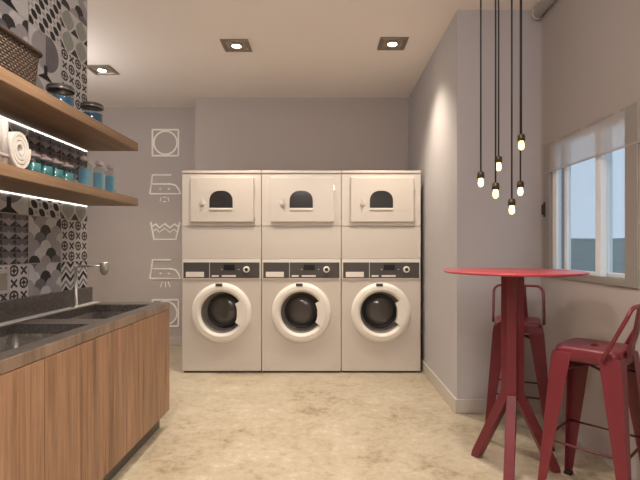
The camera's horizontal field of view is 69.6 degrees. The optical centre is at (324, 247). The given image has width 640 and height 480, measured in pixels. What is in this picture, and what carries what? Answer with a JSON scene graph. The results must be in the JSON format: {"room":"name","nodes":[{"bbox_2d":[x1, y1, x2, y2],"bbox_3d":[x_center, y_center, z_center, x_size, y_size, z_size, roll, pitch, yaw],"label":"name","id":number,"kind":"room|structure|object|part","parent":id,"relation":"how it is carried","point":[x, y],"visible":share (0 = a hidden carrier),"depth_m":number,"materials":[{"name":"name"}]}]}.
{"room":"laundry","nodes":[
{"label":"laundry","id":0,"kind":"room"},
{"bbox_2d":[0,0,86,300],"bbox_3d":[-1.625,-0.254,0.395,0.160,2.807,5.190,0,0,0],"label":"wall","id":1,"kind":"structure","parent":0,"point":[41,240],"depth_m":2.57,"materials":[{"name":"tile"}]},
{"bbox_2d":[0,269,9,293],"bbox_3d":[-1.538,0.160,2.180,0.013,0.120,0.130,0,0,0],"label":"power outlet","id":2,"kind":"object","parent":1,"relation":"attached to","point":[4,273],"visible":1,"depth_m":2.20,"materials":[{"name":"plastic"}]},
{"bbox_2d":[0,273,6,289],"bbox_3d":[-1.534,0.160,2.180,0.003,0.080,0.080,0,0,0],"label":"socket","id":3,"kind":"object","parent":2,"relation":"attached to","point":[3,276],"depth_m":2.19,"materials":[{"name":"white plastic"}]},
{"bbox_2d":[0,66,137,151],"bbox_3d":[-1.377,-0.650,1.630,0.335,0.057,2.700,0,0,0],"label":"wall shelf","id":4,"kind":"object","parent":1,"relation":"attached to","point":[22,103],"visible":1,"depth_m":2.26,"materials":[{"name":"brown wood"}]},
{"bbox_2d":[0,24,42,85],"bbox_3d":[-1.385,-0.773,1.790,0.276,0.188,0.556,0,0,0],"label":"wicker basket","id":5,"kind":"object","parent":4,"relation":"on","point":[19,57],"visible":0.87,"depth_m":1.89,"materials":[{"name":"brown wicker"}]},
{"bbox_2d":[45,83,74,106],"bbox_3d":[-1.365,-0.757,2.375,0.135,0.154,0.135,0,0,0],"label":"glass jar","id":6,"kind":"object","parent":4,"relation":"on","point":[60,89],"visible":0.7,"depth_m":2.35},
{"bbox_3d":[-1.365,-0.823,2.375,0.132,0.022,0.132,0,0,0],"label":"lid","id":7,"kind":"part","parent":6,"relation":"part of","materials":[{"name":"silver metal"}]},
{"bbox_2d":[80,101,103,122],"bbox_3d":[-1.345,-0.755,2.655,0.125,0.152,0.125,0,0,0],"label":"glass jar","id":8,"kind":"object","parent":4,"relation":"on","point":[86,105],"visible":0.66,"depth_m":2.63,"materials":[{"name":"blue glass"}]},
{"bbox_3d":[-1.345,-0.820,2.655,0.122,0.022,0.122,0,0,0],"label":"lid","id":9,"kind":"part","parent":8,"relation":"part of","materials":[{"name":"silver metal"}]},
{"bbox_2d":[0,162,137,206],"bbox_3d":[-1.377,-0.293,1.630,0.335,0.053,2.700,0,0,0],"label":"wall shelf","id":10,"kind":"object","parent":1,"relation":"attached to","point":[15,180],"visible":1,"depth_m":2.21,"materials":[{"name":"brown wood"}]},
{"bbox_2d":[0,118,8,163],"bbox_3d":[-1.335,-0.409,1.752,0.202,0.178,0.111,0,0,0],"label":"folded towel","id":11,"kind":"object","parent":10,"relation":"on","point":[4,156],"visible":0.83,"depth_m":1.78,"materials":[{"name":"fabric"}]},
{"bbox_2d":[8,132,30,167],"bbox_3d":[-1.365,-0.398,1.879,0.250,0.147,0.126,0,0,0],"label":"rolled towel","id":12,"kind":"object","parent":10,"relation":"on","point":[19,153],"visible":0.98,"depth_m":1.86,"materials":[{"name":"fabric"}]},
{"bbox_2d":[24,151,40,172],"bbox_3d":[-1.335,-0.382,2.100,0.074,0.124,0.074,0,0,0],"label":"storage jar","id":13,"kind":"object","parent":10,"relation":"on","point":[32,166],"visible":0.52,"depth_m":2.08,"materials":[{"name":"teal glass"}]},
{"bbox_3d":[-1.335,-0.429,2.100,0.066,0.030,0.066,0,0,0],"label":"lid","id":14,"kind":"part","parent":13,"relation":"part of","materials":[{"name":"metal"}]},
{"bbox_2d":[36,155,52,175],"bbox_3d":[-1.335,-0.382,2.190,0.074,0.124,0.074,0,0,0],"label":"storage jar","id":15,"kind":"object","parent":10,"relation":"on","point":[47,170],"visible":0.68,"depth_m":2.17,"materials":[{"name":"teal glass"}]},
{"bbox_3d":[-1.335,-0.429,2.190,0.066,0.030,0.066,0,0,0],"label":"lid","id":16,"kind":"part","parent":15,"relation":"part of","materials":[{"name":"pink metal"}]},
{"bbox_2d":[48,158,62,178],"bbox_3d":[-1.335,-0.382,2.280,0.074,0.124,0.074,0,0,0],"label":"storage jar","id":17,"kind":"object","parent":10,"relation":"on","point":[58,173],"visible":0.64,"depth_m":2.26,"materials":[{"name":"teal glass"}]},
{"bbox_3d":[-1.335,-0.429,2.280,0.066,0.030,0.066,0,0,0],"label":"lid","id":18,"kind":"part","parent":17,"relation":"part of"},
{"bbox_2d":[59,162,73,181],"bbox_3d":[-1.335,-0.382,2.375,0.074,0.124,0.074,0,0,0],"label":"storage jar","id":19,"kind":"object","parent":10,"relation":"on","point":[67,176],"visible":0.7,"depth_m":2.36,"materials":[{"name":"teal glass"}]},
{"bbox_3d":[-1.335,-0.429,2.375,0.066,0.030,0.066,0,0,0],"label":"lid","id":20,"kind":"part","parent":19,"relation":"part of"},
{"bbox_2d":[78,156,91,185],"bbox_3d":[-1.315,-0.412,2.520,0.056,0.184,0.052,0,0,4],"label":"glass bottle","id":21,"kind":"object","parent":10,"relation":"on","point":[84,174],"visible":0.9,"depth_m":2.50,"materials":[{"name":"blue glass"}]},
{"bbox_2d":[93,160,104,189],"bbox_3d":[-1.305,-0.412,2.660,0.056,0.184,0.052,0,0,-3],"label":"glass bottle","id":22,"kind":"object","parent":10,"relation":"on","point":[98,178],"visible":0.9,"depth_m":2.64,"materials":[{"name":"blue glass"}]},
{"bbox_2d":[105,164,115,192],"bbox_3d":[-1.300,-0.412,2.785,0.056,0.184,0.052,0,0,-6],"label":"glass bottle","id":23,"kind":"object","parent":10,"relation":"on","point":[110,181],"visible":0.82,"depth_m":2.76,"materials":[{"name":"blue glass"}]},
{"bbox_2d":[87,108,194,336],"bbox_3d":[-2.518,-0.254,5.490,2.164,2.807,0.100,0,0,0],"label":"wall","id":24,"kind":"structure","parent":0,"point":[121,236],"depth_m":5.44,"materials":[{"name":"paint"}]},
{"bbox_2d":[149,174,180,201],"bbox_3d":[-1.891,-0.708,5.436,0.377,0.329,0.008,0,0,0],"label":"wall decal","id":25,"kind":"object","parent":24,"relation":"attached to","point":[152,183],"visible":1,"depth_m":5.43},
{"bbox_2d":[149,259,180,286],"bbox_3d":[-1.891,0.298,5.436,0.377,0.336,0.008,0,0,0],"label":"wall decal","id":26,"kind":"object","parent":24,"relation":"attached to","point":[177,272],"visible":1,"depth_m":5.43},
{"bbox_2d":[152,129,178,156],"bbox_3d":[-1.885,-1.244,5.436,0.326,0.326,0.008,0,0,0],"label":"wall decal","id":27,"kind":"object","parent":24,"relation":"attached to","point":[160,130],"visible":1,"depth_m":5.43},
{"bbox_2d":[150,222,180,239],"bbox_3d":[-1.887,-0.202,5.436,0.364,0.215,0.008,0,0,0],"label":"wall decal","id":28,"kind":"object","parent":24,"relation":"attached to","point":[151,225],"visible":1,"depth_m":5.43},
{"bbox_2d":[152,299,178,326],"bbox_3d":[-1.885,0.767,5.436,0.326,0.329,0.008,0,0,0],"label":"wall decal","id":29,"kind":"object","parent":24,"relation":"attached to","point":[161,300],"visible":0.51,"depth_m":5.43},
{"bbox_2d":[169,337,181,344],"bbox_3d":[-2.518,1.100,5.433,2.164,0.100,0.014,0,0,0],"label":"baseboard","id":30,"kind":"structure","parent":24,"relation":"attached to","point":[172,340],"depth_m":5.43,"materials":[{"name":"paint"}]},
{"bbox_2d":[195,98,407,170],"bbox_3d":[-0.258,-0.254,5.310,2.356,2.807,0.460,0,0,0],"label":"wall","id":31,"kind":"structure","parent":0,"point":[232,134],"depth_m":5.08,"materials":[{"name":"paint"}]},
{"bbox_2d":[87,0,542,107],"bbox_3d":[-0.948,-1.707,1.670,5.304,0.100,7.740,0,0,0],"label":"ceiling","id":32,"kind":"structure","parent":0,"point":[164,53],"depth_m":3.76,"materials":[{"name":"paint"}]},
{"bbox_2d":[87,65,118,74],"bbox_3d":[-2.070,-1.648,4.270,0.224,0.018,0.224,0,0,0],"label":"recessed light","id":33,"kind":"object","parent":32,"relation":"in","point":[96,69],"visible":0.93,"depth_m":4.26,"materials":[{"name":"metal"}]},
{"bbox_2d":[220,39,251,51],"bbox_3d":[-0.722,-1.648,3.755,0.224,0.018,0.224,0,0,0],"label":"recessed light","id":34,"kind":"object","parent":32,"relation":"in","point":[230,45],"visible":1,"depth_m":3.74,"materials":[{"name":"metal"}]},
{"bbox_2d":[377,37,408,49],"bbox_3d":[0.546,-1.648,3.722,0.224,0.018,0.224,0,0,0],"label":"recessed light","id":35,"kind":"object","parent":32,"relation":"in","point":[385,43],"visible":1,"depth_m":3.70,"materials":[{"name":"metal"}]},
{"bbox_2d":[477,0,484,186],"bbox_3d":[0.799,-0.985,2.360,0.037,1.344,0.037,0,0,0],"label":"pendant lamp","id":36,"kind":"object","parent":32,"relation":"hanging from","point":[480,175],"visible":1,"depth_m":2.36,"materials":[{"name":"brown metal"}]},
{"bbox_2d":[477,171,484,178],"bbox_3d":[0.799,-0.374,2.360,0.037,0.036,0.037,0,0,0],"label":"socket","id":37,"kind":"object","parent":36,"relation":"attached to","point":[480,175],"depth_m":2.35,"materials":[{"name":"brown metal"}]},
{"bbox_3d":[0.799,-1.015,2.360,0.008,1.248,0.008,0,0,0],"label":"cord","id":38,"kind":"part","parent":36,"relation":"part of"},
{"bbox_3d":[0.799,-0.335,2.360,0.027,0.043,0.027,0,0,0],"label":"bulb","id":39,"kind":"part","parent":36,"relation":"part of","materials":[{"name":"white glass"}]},
{"bbox_2d":[492,0,499,197],"bbox_3d":[0.846,-0.951,2.280,0.037,1.411,0.037,0,0,0],"label":"pendant lamp","id":40,"kind":"object","parent":32,"relation":"hanging from","point":[495,186],"visible":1,"depth_m":2.28,"materials":[{"name":"brown metal"}]},
{"bbox_3d":[0.846,-0.981,2.280,0.008,1.316,0.008,0,0,0],"label":"cord","id":41,"kind":"part","parent":40,"relation":"part of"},
{"bbox_2d":[492,182,499,189],"bbox_3d":[0.846,-0.307,2.280,0.037,0.036,0.037,0,0,0],"label":"socket","id":42,"kind":"object","parent":40,"relation":"attached to","point":[495,186],"depth_m":2.27,"materials":[{"name":"brown metal"}]},
{"bbox_3d":[0.846,-0.267,2.280,0.027,0.043,0.027,0,0,0],"label":"bulb","id":43,"kind":"part","parent":40,"relation":"part of","materials":[{"name":"white glass"}]},
{"bbox_2d":[496,0,501,170],"bbox_3d":[0.921,-1.033,2.440,0.037,1.248,0.037,0,0,0],"label":"pendant lamp","id":44,"kind":"object","parent":32,"relation":"hanging from","point":[498,158],"visible":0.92,"depth_m":2.44,"materials":[{"name":"brown metal"}]},
{"bbox_3d":[0.921,-1.062,2.440,0.008,1.153,0.008,0,0,0],"label":"cord","id":45,"kind":"part","parent":44,"relation":"part of","materials":[{"name":"black rubber"}]},
{"bbox_3d":[0.921,-0.430,2.440,0.027,0.043,0.027,0,0,0],"label":"bulb","id":46,"kind":"part","parent":44,"relation":"part of","materials":[{"name":"white glass"}]},
{"bbox_2d":[496,156,501,162],"bbox_3d":[0.921,-0.470,2.440,0.037,0.036,0.037,0,0,0],"label":"socket","id":47,"kind":"object","parent":44,"relation":"attached to","point":[498,158],"depth_m":2.42,"materials":[{"name":"brown metal"}]},
{"bbox_2d":[508,0,515,213],"bbox_3d":[0.934,-0.913,2.300,0.037,1.488,0.037,0,0,0],"label":"pendant lamp","id":48,"kind":"object","parent":32,"relation":"hanging from","point":[511,202],"visible":1,"depth_m":2.30,"materials":[{"name":"brown metal"}]},
{"bbox_2d":[508,198,515,205],"bbox_3d":[0.934,-0.230,2.300,0.037,0.036,0.037,0,0,0],"label":"socket","id":49,"kind":"object","parent":48,"relation":"attached to","point":[511,202],"depth_m":2.29,"materials":[{"name":"brown metal"}]},
{"bbox_3d":[0.934,-0.942,2.300,0.008,1.394,0.008,0,0,0],"label":"cord","id":50,"kind":"part","parent":48,"relation":"part of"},
{"bbox_3d":[0.934,-0.190,2.300,0.027,0.043,0.027,0,0,0],"label":"bulb","id":51,"kind":"part","parent":48,"relation":"part of","materials":[{"name":"white glass"}]},
{"bbox_2d":[517,150,523,195],"bbox_3d":[1.045,-0.968,2.460,0.037,1.378,0.037,0,0,0],"label":"pendant lamp","id":52,"kind":"object","parent":32,"relation":"hanging from","point":[520,184],"visible":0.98,"depth_m":2.45,"materials":[{"name":"white glass"}]},
{"bbox_2d":[517,181,523,187],"bbox_3d":[1.045,-0.340,2.460,0.037,0.036,0.037,0,0,0],"label":"socket","id":53,"kind":"object","parent":52,"relation":"attached to","point":[520,184],"depth_m":2.45,"materials":[{"name":"brown metal"}]},
{"bbox_3d":[1.045,-0.998,2.460,0.008,1.283,0.008,0,0,0],"label":"cord","id":54,"kind":"part","parent":52,"relation":"part of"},
{"bbox_3d":[1.045,-0.301,2.460,0.027,0.043,0.027,0,0,0],"label":"bulb","id":55,"kind":"part","parent":52,"relation":"part of","materials":[{"name":"white glass"}]},
{"bbox_2d":[517,0,524,149],"bbox_3d":[0.973,-1.071,2.280,0.037,1.171,0.037,0,0,0],"label":"pendant lamp","id":56,"kind":"object","parent":32,"relation":"hanging from","point":[521,137],"visible":1,"depth_m":2.28,"materials":[{"name":"brown metal"}]},
{"bbox_2d":[517,134,524,141],"bbox_3d":[0.973,-0.547,2.280,0.037,0.036,0.037,0,0,0],"label":"socket","id":57,"kind":"object","parent":56,"relation":"attached to","point":[521,137],"depth_m":2.27,"materials":[{"name":"brown metal"}]},
{"bbox_3d":[0.973,-1.101,2.280,0.008,1.076,0.008,0,0,0],"label":"cord","id":58,"kind":"part","parent":56,"relation":"part of","materials":[{"name":"black rubber"}]},
{"bbox_3d":[0.973,-0.507,2.280,0.027,0.043,0.027,0,0,0],"label":"bulb","id":59,"kind":"part","parent":56,"relation":"part of","materials":[{"name":"white glass"}]},
{"bbox_2d":[111,345,615,479],"bbox_3d":[-0.948,1.200,1.670,5.304,0.100,7.740,0,0,0],"label":"floor","id":60,"kind":"structure","parent":0,"point":[341,425],"depth_m":2.85,"materials":[{"name":"beige concrete"}]},
{"bbox_2d":[0,309,168,479],"bbox_3d":[-1.274,0.772,1.715,0.535,0.756,2.530,0,0,0],"label":"base cabinet","id":61,"kind":"object","parent":60,"relation":"on","point":[82,411],"visible":0.74,"depth_m":1.95,"materials":[{"name":"brown wood"}]},
{"bbox_3d":[-1.016,0.721,1.511,0.020,0.648,0.277,0,0,0],"label":"door","id":62,"kind":"part","parent":61,"relation":"part of","materials":[{"name":"brown wood"}]},
{"bbox_3d":[-1.016,0.721,1.774,0.020,0.648,0.240,0,0,0],"label":"door","id":63,"kind":"part","parent":61,"relation":"part of","materials":[{"name":"brown wood"}]},
{"bbox_2d":[0,287,169,374],"bbox_3d":[-1.274,0.324,1.715,0.537,0.141,2.530,0,0,0],"label":"countertop","id":64,"kind":"structure","parent":61,"relation":"on","point":[50,312],"depth_m":2.20,"materials":[{"name":"stone"}]},
{"bbox_2d":[0,333,59,352],"bbox_3d":[-1.258,0.479,1.760,0.369,0.169,0.744,0,0,0],"label":"sink","id":65,"kind":"object","parent":64,"relation":"in","point":[8,342],"visible":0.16,"depth_m":2.12,"materials":[{"name":"metal"}]},
{"bbox_3d":[-1.479,0.348,1.715,0.052,0.003,2.530,0,0,0],"label":"trim","id":66,"kind":"part","parent":64,"relation":"part of","materials":[{"name":"metal"}]},
{"bbox_2d":[71,262,109,307],"bbox_3d":[-1.372,0.214,2.700,0.233,0.265,0.052,0,0,0],"label":"tap","id":67,"kind":"object","parent":64,"relation":"on","point":[104,266],"visible":1,"depth_m":2.69,"materials":[{"name":"metal"}]},
{"bbox_3d":[-1.382,0.106,2.700,0.160,0.013,0.013,0,0,0],"label":"spout arm","id":68,"kind":"part","parent":67,"relation":"part of","materials":[{"name":"metal"}]},
{"bbox_2d":[69,312,124,318],"bbox_3d":[-1.258,0.479,2.560,0.369,0.169,0.604,0,0,0],"label":"sink","id":69,"kind":"object","parent":64,"relation":"in","point":[93,315],"visible":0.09,"depth_m":2.85,"materials":[{"name":"metal"}]},
{"bbox_3d":[-1.016,0.721,2.151,0.020,0.648,0.502,0,0,0],"label":"door","id":70,"kind":"part","parent":61,"relation":"part of","materials":[{"name":"brown wood"}]},
{"bbox_3d":[-1.016,0.721,2.692,0.020,0.648,0.571,0,0,0],"label":"door","id":71,"kind":"part","parent":61,"relation":"part of","materials":[{"name":"brown wood"}]},
{"bbox_2d":[182,259,261,371],"bbox_3d":[-0.951,0.626,4.593,0.729,1.047,0.800,0,0,0],"label":"washing machine","id":72,"kind":"object","parent":60,"relation":"on","point":[222,298],"visible":0.95,"depth_m":4.23,"materials":[{"name":"metal"}]},
{"bbox_3d":[-1.194,0.243,4.221,0.166,0.048,0.005,0,0,0],"label":"detergent drawer","id":73,"kind":"part","parent":72,"relation":"part of","materials":[{"name":"white plastic"}]},
{"bbox_3d":[-0.951,0.204,4.225,0.699,0.144,0.004,0,0,0],"label":"control panel","id":74,"kind":"part","parent":72,"relation":"part of","materials":[{"name":"grey plastic"}]},
{"bbox_2d":[182,171,261,258],"bbox_3d":[-0.951,-0.305,4.591,0.729,0.814,0.804,0,0,0],"label":"dryer","id":75,"kind":"object","parent":72,"relation":"on","point":[222,210],"visible":1,"depth_m":4.23,"materials":[{"name":"metal"}]},
{"bbox_3d":[-0.951,-0.443,4.239,0.729,0.482,0.012,0,0,0],"label":"panel","id":76,"kind":"part","parent":75,"relation":"part of","materials":[{"name":"metal"}]},
{"bbox_3d":[-0.951,-0.049,4.239,0.729,0.296,0.012,0,0,0],"label":"panel","id":77,"kind":"part","parent":75,"relation":"part of","materials":[{"name":"metal"}]},
{"bbox_3d":[-0.943,-0.444,4.221,0.580,0.413,0.024,0,0,0],"label":"door","id":78,"kind":"part","parent":75,"relation":"part of","materials":[{"name":"metal"}]},
{"bbox_3d":[-0.951,0.195,4.232,0.718,0.184,0.010,0,0,0],"label":"panel frame","id":79,"kind":"part","parent":72,"relation":"part of","materials":[{"name":"grey plastic"}]},
{"bbox_3d":[-0.951,0.595,4.359,0.280,0.280,0.037,0,0,0],"label":"door glass","id":80,"kind":"part","parent":72,"relation":"part of","materials":[{"name":"black glass"}]},
{"bbox_3d":[-0.773,0.595,4.228,0.095,0.246,0.070,0,0,0],"label":"door handle","id":81,"kind":"part","parent":72,"relation":"part of","materials":[{"name":"white plastic"}]},
{"bbox_2d":[262,259,340,371],"bbox_3d":[-0.218,0.626,4.593,0.729,1.047,0.800,0,0,0],"label":"washing machine","id":82,"kind":"object","parent":60,"relation":"on","point":[301,298],"visible":0.98,"depth_m":4.23,"materials":[{"name":"metal"}]},
{"bbox_3d":[-0.460,0.243,4.221,0.166,0.048,0.005,0,0,0],"label":"detergent drawer","id":83,"kind":"part","parent":82,"relation":"part of","materials":[{"name":"white plastic"}]},
{"bbox_3d":[-0.218,0.195,4.232,0.718,0.184,0.010,0,0,0],"label":"panel frame","id":84,"kind":"part","parent":82,"relation":"part of","materials":[{"name":"grey plastic"}]},
{"bbox_3d":[-0.218,0.204,4.225,0.699,0.144,0.004,0,0,0],"label":"control panel","id":85,"kind":"part","parent":82,"relation":"part of","materials":[{"name":"grey plastic"}]},
{"bbox_2d":[262,171,340,258],"bbox_3d":[-0.218,-0.305,4.591,0.729,0.814,0.804,0,0,0],"label":"dryer","id":86,"kind":"object","parent":82,"relation":"on","point":[301,210],"visible":1,"depth_m":4.23,"materials":[{"name":"metal"}]},
{"bbox_3d":[-0.218,-0.443,4.239,0.729,0.482,0.012,0,0,0],"label":"panel","id":87,"kind":"part","parent":86,"relation":"part of","materials":[{"name":"metal"}]},
{"bbox_3d":[-0.218,-0.049,4.239,0.729,0.296,0.012,0,0,0],"label":"panel","id":88,"kind":"part","parent":86,"relation":"part of","materials":[{"name":"metal"}]},
{"bbox_3d":[-0.209,-0.444,4.221,0.580,0.413,0.024,0,0,0],"label":"door","id":89,"kind":"part","parent":86,"relation":"part of","materials":[{"name":"metal"}]},
{"bbox_3d":[-0.218,0.595,4.359,0.280,0.280,0.037,0,0,0],"label":"door glass","id":90,"kind":"part","parent":82,"relation":"part of","materials":[{"name":"black glass"}]},
{"bbox_3d":[-0.039,0.595,4.228,0.095,0.246,0.070,0,0,0],"label":"door handle","id":91,"kind":"part","parent":82,"relation":"part of","materials":[{"name":"white plastic"}]},
{"bbox_2d":[341,259,420,371],"bbox_3d":[0.516,0.626,4.593,0.729,1.047,0.800,0,0,0],"label":"washing machine","id":92,"kind":"object","parent":60,"relation":"on","point":[381,298],"visible":0.94,"depth_m":4.23,"materials":[{"name":"metal"}]},
{"bbox_3d":[0.273,0.243,4.221,0.166,0.048,0.005,0,0,0],"label":"detergent drawer","id":93,"kind":"part","parent":92,"relation":"part of","materials":[{"name":"white plastic"}]},
{"bbox_3d":[0.516,0.595,4.359,0.280,0.280,0.037,0,0,0],"label":"door glass","id":94,"kind":"part","parent":92,"relation":"part of","materials":[{"name":"black glass"}]},
{"bbox_2d":[341,171,420,258],"bbox_3d":[0.516,-0.305,4.591,0.729,0.814,0.804,0,0,0],"label":"dryer","id":95,"kind":"object","parent":92,"relation":"on","point":[381,210],"visible":0.98,"depth_m":4.23,"materials":[{"name":"metal"}]},
{"bbox_3d":[0.516,-0.443,4.239,0.729,0.482,0.012,0,0,0],"label":"panel","id":96,"kind":"part","parent":95,"relation":"part of","materials":[{"name":"metal"}]},
{"bbox_3d":[0.516,-0.049,4.239,0.729,0.296,0.012,0,0,0],"label":"panel","id":97,"kind":"part","parent":95,"relation":"part of","materials":[{"name":"metal"}]},
{"bbox_3d":[0.524,-0.444,4.221,0.580,0.413,0.024,0,0,0],"label":"door","id":98,"kind":"part","parent":95,"relation":"part of","materials":[{"name":"metal"}]},
{"bbox_3d":[0.516,0.195,4.232,0.718,0.184,0.010,0,0,0],"label":"panel frame","id":99,"kind":"part","parent":92,"relation":"part of","materials":[{"name":"grey plastic"}]},
{"bbox_3d":[0.516,0.204,4.225,0.699,0.144,0.004,0,0,0],"label":"control panel","id":100,"kind":"part","parent":92,"relation":"part of","materials":[{"name":"grey plastic"}]},
{"bbox_3d":[0.695,0.595,4.228,0.095,0.246,0.070,0,0,0],"label":"door handle","id":101,"kind":"part","parent":92,"relation":"part of","materials":[{"name":"white plastic"}]},
{"bbox_2d":[443,268,589,479],"bbox_3d":[0.962,0.633,2.360,0.686,1.034,0.686,0,0,0],"label":"bar table","id":102,"kind":"object","parent":60,"relation":"on","point":[511,395],"visible":1,"depth_m":2.34,"materials":[{"name":"red metal"}]},
{"bbox_3d":[0.895,0.645,2.462,0.047,1.010,0.244,0,0,-33],"label":"leg","id":103,"kind":"part","parent":102,"relation":"part of","materials":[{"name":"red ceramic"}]},
{"bbox_3d":[0.907,0.645,2.251,0.047,1.010,0.244,0,0,27],"label":"leg","id":104,"kind":"part","parent":102,"relation":"part of","materials":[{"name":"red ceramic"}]},
{"bbox_3d":[1.084,0.645,2.367,0.244,1.010,0.047,0,0,-3],"label":"leg","id":105,"kind":"part","parent":102,"relation":"part of","materials":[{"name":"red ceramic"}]},
{"bbox_2d":[485,284,554,450],"bbox_3d":[1.196,0.693,2.850,0.382,0.913,0.382,0,0,23],"label":"bar stool","id":106,"kind":"object","parent":60,"relation":"on","point":[533,326],"visible":0.66,"depth_m":2.75,"materials":[{"name":"red metal"}]},
{"bbox_3d":[1.012,0.803,2.776,0.133,0.670,0.114,0,0,-22],"label":"leg","id":107,"kind":"part","parent":106,"relation":"part of","materials":[{"name":"red metal"}]},
{"bbox_3d":[1.196,0.471,2.850,0.278,0.063,0.278,0,0,23],"label":"seat","id":108,"kind":"part","parent":106,"relation":"part of","materials":[{"name":"red metal"}]},
{"bbox_3d":[1.258,0.355,2.996,0.124,0.229,0.040,0,0,23],"label":"plate","id":109,"kind":"part","parent":106,"relation":"part of","materials":[{"name":"red metal"}]},
{"bbox_3d":[1.270,0.803,2.666,0.114,0.670,0.133,0,0,-22],"label":"leg","id":110,"kind":"part","parent":106,"relation":"part of","materials":[{"name":"red metal"}]},
{"bbox_2d":[538,304,639,479],"bbox_3d":[1.232,0.693,2.100,0.382,0.913,0.382,0,0,-43],"label":"bar stool","id":111,"kind":"object","parent":60,"relation":"on","point":[619,363],"visible":1,"depth_m":2.06,"materials":[{"name":"red metal"}]},
{"bbox_3d":[1.034,0.803,2.107,0.133,0.670,0.114,0,0,2],"label":"leg","id":112,"kind":"part","parent":111,"relation":"part of","materials":[{"name":"red metal"}]},
{"bbox_3d":[1.239,0.803,2.298,0.114,0.670,0.133,0,0,2],"label":"leg","id":113,"kind":"part","parent":111,"relation":"part of","materials":[{"name":"red metal"}]},
{"bbox_3d":[1.232,0.471,2.100,0.278,0.063,0.278,0,0,-43],"label":"seat","id":114,"kind":"part","parent":111,"relation":"part of","materials":[{"name":"red metal"}]},
{"bbox_3d":[1.225,0.803,1.902,0.114,0.670,0.133,0,0,2],"label":"leg","id":115,"kind":"part","parent":111,"relation":"part of","materials":[{"name":"red metal"}]},
{"bbox_3d":[1.340,0.355,1.984,0.124,0.229,0.040,0,0,-43],"label":"plate","id":116,"kind":"part","parent":111,"relation":"part of","materials":[{"name":"red metal"}]},
{"bbox_3d":[1.430,0.803,2.093,0.133,0.670,0.114,0,0,2],"label":"leg","id":117,"kind":"part","parent":111,"relation":"part of","materials":[{"name":"red metal"}]},
{"bbox_2d":[408,10,540,398],"bbox_3d":[1.212,-0.254,4.372,0.584,2.807,2.337,0,0,0],"label":"wall pillar","id":118,"kind":"structure","parent":0,"point":[463,225],"depth_m":3.20,"materials":[{"name":"paint"}]},
{"bbox_2d":[421,358,457,413],"bbox_3d":[0.913,1.100,4.135,0.014,0.100,1.891,0,0,0],"label":"baseboard","id":119,"kind":"structure","parent":118,"relation":"attached to","point":[438,384],"depth_m":3.61,"materials":[{"name":"paint"}]},
{"bbox_2d":[457,399,541,413],"bbox_3d":[1.212,1.100,3.196,0.584,0.100,0.014,0,0,0],"label":"baseboard","id":120,"kind":"structure","parent":118,"relation":"attached to","point":[465,406],"depth_m":3.19,"materials":[{"name":"paint"}]},
{"bbox_2d":[541,17,639,479],"bbox_3d":[1.554,-0.254,0.501,0.100,2.807,5.403,0,0,0],"label":"wall","id":121,"kind":"structure","parent":0,"point":[573,309],"depth_m":2.60,"materials":[{"name":"paint"}]},
{"bbox_2d":[541,102,638,288],"bbox_3d":[1.537,-0.254,2.675,0.134,0.897,0.950,0,0,0],"label":"window","id":122,"kind":"structure","parent":121,"relation":"in","point":[556,207],"depth_m":2.54,"materials":[{"name":"metal"}]},
{"bbox_3d":[1.481,-0.260,3.122,0.022,0.100,0.020,0,0,0],"label":"handle","id":123,"kind":"part","parent":122,"relation":"part of","materials":[{"name":"black plastic"}]},
{"bbox_3d":[1.530,-0.264,2.792,0.035,0.841,0.533,0,0,0],"label":"sash","id":124,"kind":"part","parent":122,"relation":"part of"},
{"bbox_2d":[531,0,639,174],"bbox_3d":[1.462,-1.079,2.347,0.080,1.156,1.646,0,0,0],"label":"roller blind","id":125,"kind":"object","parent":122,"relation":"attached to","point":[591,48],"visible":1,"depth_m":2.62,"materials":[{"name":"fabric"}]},
{"bbox_3d":[1.573,-0.264,2.432,0.035,0.841,0.280,0,0,0],"label":"sash","id":126,"kind":"part","parent":122,"relation":"part of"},
{"label":"outside","id":127,"kind":"structure","parent":0,"visible":0},
{"bbox_2d":[571,238,624,272],"bbox_3d":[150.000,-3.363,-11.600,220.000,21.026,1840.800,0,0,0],"label":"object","id":128,"kind":"structure","parent":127,"point":[582,249],"depth_m":191.40,"materials":[{"name":"glass"}]}
]}

